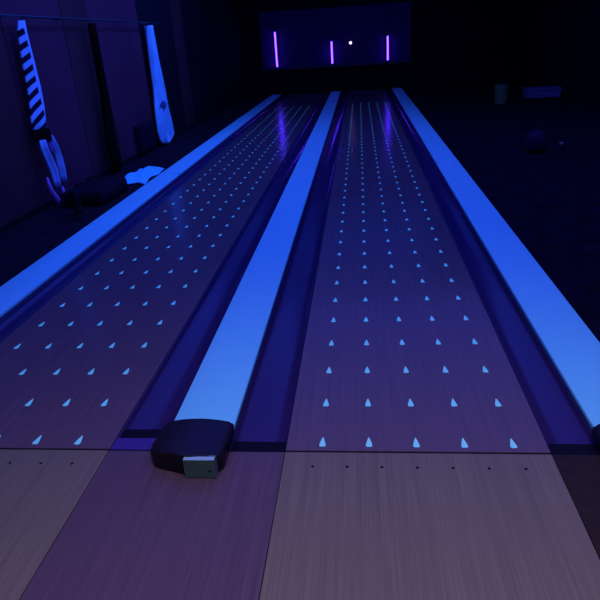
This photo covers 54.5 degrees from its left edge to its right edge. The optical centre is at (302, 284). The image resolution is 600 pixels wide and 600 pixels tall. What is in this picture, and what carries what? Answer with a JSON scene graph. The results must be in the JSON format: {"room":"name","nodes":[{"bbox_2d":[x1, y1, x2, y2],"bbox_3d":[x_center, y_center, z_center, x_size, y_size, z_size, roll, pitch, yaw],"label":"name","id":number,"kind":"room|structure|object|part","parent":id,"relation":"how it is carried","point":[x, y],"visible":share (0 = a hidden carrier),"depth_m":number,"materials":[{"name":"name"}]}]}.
{"room":"sports facility","nodes":[
{"label":"sports facility","id":0,"kind":"room"},
{"bbox_2d":[0,0,246,226],"bbox_3d":[-2.845,-3.292,7.384,0.125,4.030,21.600,-1,23,6],"label":"wall","id":1,"kind":"structure","parent":0,"point":[199,42],"depth_m":7.71,"materials":[{"name":"paint"}]},
{"bbox_3d":[-3.054,-2.242,4.725,0.025,3.820,2.030,-1,23,6],"label":"panel","id":2,"kind":"part","parent":1,"relation":"part of","materials":[{"name":"wood"}]},
{"bbox_3d":[-2.906,-2.902,6.257,0.025,3.820,1.280,-1,23,6],"label":"panel","id":3,"kind":"part","parent":1,"relation":"part of","materials":[{"name":"paint"}]},
{"bbox_2d":[0,14,160,24],"bbox_3d":[-2.706,-3.382,7.496,0.141,0.061,5.300,-1,23,6],"label":"wall rail","id":4,"kind":"object","parent":1,"relation":"attached to","point":[1,15],"visible":1,"depth_m":6.74,"materials":[{"name":"grey metal"}]},
{"bbox_2d":[17,20,66,203],"bbox_3d":[-2.748,-1.770,6.148,0.137,1.855,0.424,-1,23,6],"label":"striped scarf","id":5,"kind":"object","parent":4,"relation":"hanging from","point":[41,134],"visible":0.98,"depth_m":6.08,"materials":[{"name":"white fabric"}]},
{"bbox_2d":[88,23,121,172],"bbox_3d":[-2.615,-2.419,7.675,0.114,1.870,0.245,-1,23,6],"label":"scarf","id":6,"kind":"object","parent":4,"relation":"hanging from","point":[111,137],"visible":1,"depth_m":7.70,"materials":[{"name":"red fabric"}]},
{"bbox_2d":[144,25,174,143],"bbox_3d":[-2.410,-3.341,9.803,0.150,1.860,0.720,-1,23,6],"label":"hanging towel","id":7,"kind":"object","parent":4,"relation":"hanging from","point":[164,124],"visible":1,"depth_m":9.70,"materials":[{"name":"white fabric"}]},
{"bbox_3d":[-2.817,-3.296,7.172,0.025,3.820,0.680,-1,23,6],"label":"panel","id":8,"kind":"part","parent":1,"relation":"part of","materials":[{"name":"wood"}]},
{"bbox_3d":[-2.702,-3.809,8.361,0.025,3.820,1.880,-1,23,6],"label":"panel","id":9,"kind":"part","parent":1,"relation":"part of","materials":[{"name":"paint"}]},
{"bbox_2d":[0,94,247,234],"bbox_3d":[-2.456,-2.558,10.354,0.040,0.058,16.675,-1,23,6],"label":"baseboard","id":10,"kind":"structure","parent":1,"relation":"attached to","point":[21,219],"depth_m":7.79,"materials":[{"name":"black"}]},
{"bbox_2d":[133,121,156,152],"bbox_3d":[-2.492,-2.361,9.303,0.129,0.402,0.680,-1,23,6],"label":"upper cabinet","id":11,"kind":"object","parent":1,"relation":"attached to","point":[144,133],"visible":1,"depth_m":9.15,"materials":[{"name":"black"}]},
{"bbox_3d":[-2.457,-2.360,9.300,0.011,0.345,0.620,-1,23,6],"label":"door","id":12,"kind":"part","parent":11,"relation":"part of","materials":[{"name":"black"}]},
{"bbox_3d":[-2.535,-4.548,10.076,0.025,3.820,1.830,-1,23,6],"label":"panel","id":13,"kind":"part","parent":1,"relation":"part of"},
{"bbox_3d":[-2.422,-5.050,11.243,0.025,3.820,0.680,-1,23,6],"label":"panel","id":14,"kind":"part","parent":1,"relation":"part of","materials":[{"name":"wood"}]},
{"bbox_3d":[-2.263,-5.760,12.889,0.025,3.820,2.880,-1,23,6],"label":"panel","id":15,"kind":"part","parent":1,"relation":"part of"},
{"bbox_3d":[-1.989,-6.977,15.716,0.025,3.820,3.260,-1,23,6],"label":"panel","id":16,"kind":"part","parent":1,"relation":"part of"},
{"bbox_2d":[0,95,270,286],"bbox_3d":[-2.052,-2.481,10.349,0.841,0.130,16.675,-1,23,6],"label":"floor","id":17,"kind":"structure","parent":0,"point":[21,246],"depth_m":6.19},
{"bbox_2d":[63,176,127,205],"bbox_3d":[-2.371,-1.103,6.696,0.480,0.224,0.740,-1,23,6],"label":"equipment bag","id":18,"kind":"object","parent":17,"relation":"on","point":[94,190],"visible":0.98,"depth_m":6.50,"materials":[{"name":"black fabric"}]},
{"bbox_3d":[-2.469,-1.115,6.536,0.217,0.065,0.020,-1,23,6],"label":"handle","id":19,"kind":"part","parent":18,"relation":"part of","materials":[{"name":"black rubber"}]},
{"bbox_3d":[-2.442,-1.234,6.811,0.217,0.065,0.020,-1,23,6],"label":"handle","id":20,"kind":"part","parent":18,"relation":"part of","materials":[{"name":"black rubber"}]},
{"bbox_2d":[125,166,163,184],"bbox_3d":[-2.118,-1.476,7.681,0.409,0.106,1.019,-1,23,6],"label":"crumpled cloth","id":21,"kind":"object","parent":17,"relation":"on","point":[141,176],"visible":0.91,"depth_m":7.55,"materials":[{"name":"fabric"}]},
{"bbox_2d":[238,0,523,96],"bbox_3d":[2.182,-7.654,16.878,8.300,4.030,0.100,-1,23,6],"label":"wall","id":22,"kind":"structure","parent":0,"point":[453,42],"depth_m":17.03,"materials":[{"name":"black paint"}]},
{"bbox_2d":[258,2,411,70],"bbox_3d":[0.951,-7.218,17.043,4.400,1.610,0.120,-1,23,6],"label":"panel","id":23,"kind":"object","parent":22,"relation":"attached to","point":[304,36],"visible":1,"depth_m":16.97,"materials":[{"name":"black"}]},
{"bbox_2d":[273,30,278,68],"bbox_3d":[-0.776,-6.931,17.200,0.080,1.070,0.122,-1,23,6],"label":"tube","id":24,"kind":"object","parent":23,"relation":"attached to","point":[275,32],"visible":1,"depth_m":17.17,"materials":[{"name":"purple glass"}]},
{"bbox_2d":[330,39,333,65],"bbox_3d":[0.865,-6.805,17.096,0.080,0.720,0.122,-1,23,6],"label":"tube","id":25,"kind":"object","parent":23,"relation":"attached to","point":[331,40],"visible":1,"depth_m":17.06,"materials":[{"name":"purple glass"}]},
{"bbox_3d":[0.998,-6.504,17.347,4.400,0.055,0.119,-1,23,6],"label":"rail","id":26,"kind":"part","parent":23,"relation":"part of","materials":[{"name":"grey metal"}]},
{"bbox_2d":[386,34,388,61],"bbox_3d":[2.474,-6.862,16.915,0.080,0.770,0.122,-1,23,6],"label":"tube","id":27,"kind":"object","parent":23,"relation":"attached to","point":[387,35],"visible":1,"depth_m":16.88,"materials":[{"name":"purple glass"}]},
{"bbox_2d":[401,81,599,341],"bbox_3d":[3.898,-2.607,9.718,3.388,0.130,16.675,-1,23,6],"label":"floor","id":28,"kind":"structure","parent":0,"point":[549,198],"depth_m":6.86,"materials":[{"name":"carpet"}]},
{"bbox_2d":[494,81,509,103],"bbox_3d":[4.253,-4.103,12.469,0.312,0.429,0.312,-1,23,6],"label":"waste bin","id":29,"kind":"object","parent":28,"relation":"on","point":[501,88],"visible":1,"depth_m":12.37,"materials":[{"name":"green"}]},
{"bbox_2d":[524,128,546,151],"bbox_3d":[3.038,-1.883,7.585,0.260,0.308,0.280,-1,23,6],"label":"bag","id":30,"kind":"object","parent":28,"relation":"on","point":[535,141],"visible":1,"depth_m":7.49,"materials":[{"name":"fabric"}]},
{"bbox_2d":[523,86,561,97],"bbox_3d":[5.395,-4.335,13.132,0.740,0.199,0.440,-1,23,6],"label":"storage box","id":31,"kind":"object","parent":28,"relation":"on","point":[546,91],"visible":1,"depth_m":12.96,"materials":[{"name":"purple"}]},
{"bbox_3d":[5.390,-4.408,13.101,0.740,0.039,0.440,-1,23,6],"label":"lid","id":32,"kind":"part","parent":31,"relation":"part of","materials":[{"name":"purple"}]},
{"bbox_2d":[517,0,599,105],"bbox_3d":[5.295,-3.464,6.521,0.100,4.030,21.600,-1,23,6],"label":"wall","id":33,"kind":"structure","parent":0,"point":[560,40],"depth_m":13.20,"materials":[{"name":"black paint"}]},
{"bbox_3d":[1.350,-1.491,7.808,8.300,0.120,21.700,-1,23,6],"label":"floor","id":34,"kind":"structure","parent":0,"visible":0},
{"bbox_2d":[0,95,280,318],"bbox_3d":[-1.523,-2.427,10.009,0.312,0.231,16.444,-1,23,6],"label":"divider","id":35,"kind":"object","parent":34,"relation":"on","point":[19,288],"visible":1,"depth_m":5.50,"materials":[{"name":"plastic"}]},
{"bbox_2d":[0,93,322,448],"bbox_3d":[-0.626,-2.454,10.062,1.067,0.131,16.369,-1,23,6],"label":"lane","id":36,"kind":"object","parent":34,"relation":"on","point":[73,374],"visible":0.98,"depth_m":3.81,"materials":[{"name":"brown wood"}]},
{"bbox_2d":[0,96,284,342],"bbox_3d":[-1.260,-2.465,10.118,0.203,0.058,16.369,-1,23,6],"label":"gutter","id":37,"kind":"object","parent":36,"relation":"attached to","point":[20,314],"visible":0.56,"depth_m":5.15,"materials":[{"name":"plastic"}]},
{"bbox_2d":[111,93,329,449],"bbox_3d":[0.020,-2.493,9.982,0.233,0.060,16.369,-1,23,6],"label":"gutter","id":38,"kind":"object","parent":36,"relation":"attached to","point":[161,402],"visible":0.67,"depth_m":3.62,"materials":[{"name":"plastic"}]},
{"bbox_3d":[-0.705,0.692,2.521,0.229,0.006,0.078,-1,23,6],"label":"entry plate","id":39,"kind":"part","parent":38,"relation":"part of","materials":[{"name":"purple"}]},
{"bbox_3d":[-0.697,0.671,2.597,0.225,0.006,0.075,-1,23,6],"label":"plate","id":40,"kind":"part","parent":38,"relation":"part of","materials":[{"name":"black"}]},
{"bbox_2d":[150,91,340,477],"bbox_3d":[0.258,-2.464,9.821,0.312,0.231,16.444,-1,23,6],"label":"divider","id":41,"kind":"object","parent":34,"relation":"on","point":[197,444],"visible":1,"depth_m":3.17,"materials":[{"name":"plastic"}]},
{"bbox_2d":[150,419,234,477],"bbox_3d":[-0.463,0.660,2.401,0.312,0.100,0.280,-1,23,6],"label":"hood","id":42,"kind":"object","parent":41,"relation":"attached to","point":[194,448],"depth_m":2.34,"materials":[{"name":"black plastic"}]},
{"bbox_2d":[0,448,599,599],"bbox_3d":[-0.663,1.705,0.268,4.443,0.131,4.829,-1,23,6],"label":"bowling approach","id":43,"kind":"object","parent":34,"relation":"on","point":[76,524],"visible":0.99,"depth_m":2.03,"materials":[{"name":"brown wood"}]},
{"bbox_3d":[-1.566,1.727,0.359,1.067,0.130,4.819,-1,23,6],"label":"lane panel","id":44,"kind":"part","parent":43,"relation":"part of","materials":[{"name":"brown wood"}]},
{"bbox_3d":[0.245,1.688,0.167,1.056,0.130,4.819,-1,23,6],"label":"lane panel","id":45,"kind":"part","parent":43,"relation":"part of","materials":[{"name":"brown wood"}]},
{"bbox_2d":[286,89,550,452],"bbox_3d":[1.185,-2.492,9.869,1.056,0.131,16.369,-1,23,6],"label":"lane","id":46,"kind":"object","parent":34,"relation":"on","point":[402,351],"visible":0.99,"depth_m":3.30,"materials":[{"name":"brown wood"}]},
{"bbox_2d":[230,92,348,450],"bbox_3d":[0.539,-2.503,9.927,0.239,0.058,16.369,-1,23,6],"label":"gutter","id":47,"kind":"object","parent":46,"relation":"attached to","point":[264,421],"visible":0.82,"depth_m":3.50,"materials":[{"name":"plastic"}]},
{"bbox_3d":[-0.185,0.692,2.469,0.231,0.006,0.075,-1,23,6],"label":"plate","id":48,"kind":"part","parent":47,"relation":"part of","materials":[{"name":"black"}]},
{"bbox_2d":[386,90,599,453],"bbox_3d":[1.812,-2.530,9.792,0.206,0.058,16.369,-1,23,6],"label":"gutter","id":49,"kind":"object","parent":46,"relation":"attached to","point":[562,425],"visible":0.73,"depth_m":3.31,"materials":[{"name":"plastic"}]},
{"bbox_3d":[1.088,0.665,2.334,0.198,0.006,0.075,-1,23,6],"label":"plate","id":50,"kind":"part","parent":49,"relation":"part of","materials":[{"name":"black"}]},
{"bbox_2d":[392,88,599,449],"bbox_3d":[2.036,-2.502,9.632,0.312,0.231,16.444,-1,23,6],"label":"divider","id":51,"kind":"object","parent":34,"relation":"on","point":[573,350],"visible":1,"depth_m":3.67,"materials":[{"name":"plastic"}]},
{"bbox_2d":[591,424,599,449],"bbox_3d":[1.315,0.623,2.213,0.312,0.100,0.280,-1,23,6],"label":"hood","id":52,"kind":"object","parent":51,"relation":"attached to","point":[595,434],"depth_m":2.33,"materials":[{"name":"black"}]}
]}

